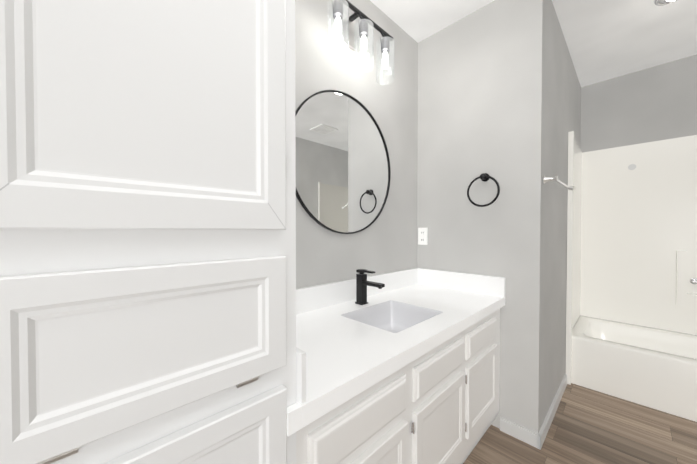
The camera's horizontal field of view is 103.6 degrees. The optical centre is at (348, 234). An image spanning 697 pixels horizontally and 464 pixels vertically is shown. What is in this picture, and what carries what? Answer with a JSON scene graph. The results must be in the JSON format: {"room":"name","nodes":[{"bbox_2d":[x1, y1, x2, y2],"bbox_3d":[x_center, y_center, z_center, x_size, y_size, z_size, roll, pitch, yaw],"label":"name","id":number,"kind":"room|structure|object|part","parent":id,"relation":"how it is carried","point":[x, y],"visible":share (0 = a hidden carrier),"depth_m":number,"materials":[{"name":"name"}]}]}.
{"room":"bathroom","nodes":[
{"label":"bathroom","id":0,"kind":"room"},
{"bbox_2d":[295,0,417,288],"bbox_3d":[-0.490,-0.104,1.050,2.828,2.440,0.141,-1,1,-44],"label":"wall","id":1,"kind":"structure","parent":0,"point":[385,242],"depth_m":1.47,"materials":[{"name":"grey paint"}]},
{"bbox_3d":[-0.007,-0.364,1.432,0.726,0.726,0.018,-1,1,-44],"label":"mirror","id":2,"kind":"part","parent":1,"relation":"part of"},
{"bbox_2d":[327,0,393,84],"bbox_3d":[0.055,-0.982,1.386,0.554,0.297,0.159,-1,1,-44],"label":"sconce","id":3,"kind":"object","parent":1,"relation":"attached to","point":[346,29],"visible":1,"depth_m":1.37,"materials":[{"name":"black"}]},
{"bbox_2d":[417,0,515,428],"bbox_3d":[0.739,-0.114,1.759,0.120,2.440,0.604,-1,1,-44],"label":"wall","id":4,"kind":"structure","parent":0,"point":[466,101],"depth_m":1.66,"materials":[{"name":"grey paint"}]},
{"bbox_2d":[418,228,427,244],"bbox_3d":[0.514,0.013,1.897,0.008,0.118,0.070,-1,1,-44],"label":"electrical outlet","id":5,"kind":"object","parent":4,"relation":"attached to","point":[422,236],"visible":1,"depth_m":1.89,"materials":[{"name":"white plastic"}]},
{"bbox_2d":[467,173,499,206],"bbox_3d":[0.780,-0.257,1.584,0.058,0.198,0.180,-1,1,-44],"label":"towel ring","id":6,"kind":"object","parent":4,"relation":"attached to","point":[484,177],"visible":0.98,"depth_m":1.57,"materials":[{"name":"black metal"}]},
{"bbox_2d":[370,0,696,86],"bbox_3d":[0.907,-1.370,0.755,4.440,0.100,2.490,-1,1,-44],"label":"ceiling","id":7,"kind":"structure","parent":0,"point":[607,39],"depth_m":1.77,"materials":[{"name":"paint"}]},
{"bbox_2d":[654,0,676,5],"bbox_3d":[1.793,-1.322,1.516,0.140,0.026,0.140,-1,1,-44],"label":"recessed light","id":8,"kind":"object","parent":7,"relation":"in","point":[660,2],"visible":0.96,"depth_m":1.56,"materials":[{"name":"silver metal"}]},
{"bbox_2d":[512,0,580,432],"bbox_3d":[1.518,-0.118,2.014,1.592,2.440,0.120,-1,1,-44],"label":"wall","id":9,"kind":"structure","parent":0,"point":[547,102],"depth_m":1.49,"materials":[{"name":"grey paint"}]},
{"bbox_2d":[528,374,566,449],"bbox_3d":[1.289,1.071,1.733,0.876,0.070,0.042,-1,1,-44],"label":"baseboard","id":10,"kind":"structure","parent":9,"relation":"attached to","point":[535,439],"depth_m":1.55,"materials":[{"name":"grey wood"}]},
{"bbox_2d":[543,176,574,190],"bbox_3d":[1.084,-0.264,1.411,0.047,0.092,0.129,-1,1,-44],"label":"towel bar","id":11,"kind":"object","parent":9,"relation":"attached to","point":[548,179],"visible":1,"depth_m":1.41,"materials":[{"name":"silver metal"}]},
{"bbox_2d":[463,383,696,463],"bbox_3d":[0.907,1.170,0.791,4.440,0.100,2.490,-1,1,-44],"label":"floor","id":12,"kind":"structure","parent":0,"point":[589,426],"depth_m":1.49,"materials":[{"name":"brown wood"}]},
{"bbox_2d":[0,0,295,463],"bbox_3d":[-0.461,0.042,0.614,0.462,2.160,0.564,-1,1,-44],"label":"linen cabinet","id":13,"kind":"object","parent":12,"relation":"on","point":[147,231],"visible":1,"depth_m":0.40,"materials":[{"name":"white paint"}]},
{"bbox_2d":[287,268,505,463],"bbox_3d":[0.181,0.679,1.251,1.399,0.868,0.563,-1,1,-44],"label":"bathroom vanity","id":14,"kind":"object","parent":12,"relation":"on","point":[402,367],"visible":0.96,"depth_m":1.01,"materials":[{"name":"white paint"}]},
{"bbox_2d":[355,269,384,304],"bbox_3d":[0.106,0.266,1.353,0.048,0.172,0.159,-1,1,-44],"label":"faucet","id":15,"kind":"object","parent":14,"relation":"on","point":[362,283],"visible":1,"depth_m":1.37,"materials":[{"name":"black metal"}]},
{"bbox_2d":[566,131,696,421],"bbox_3d":[2.399,0.181,1.727,0.732,1.850,1.520,-1,1,-44],"label":"bathtub","id":16,"kind":"object","parent":12,"relation":"on","point":[631,234],"visible":0.98,"depth_m":2.16,"materials":[{"name":"white plastic"}]},
{"bbox_2d":[580,54,696,334],"bbox_3d":[2.705,-0.118,2.023,0.120,2.440,1.766,-1,1,-44],"label":"wall","id":17,"kind":"structure","parent":0,"point":[656,103],"depth_m":2.24,"materials":[{"name":"grey paint"}]}
]}

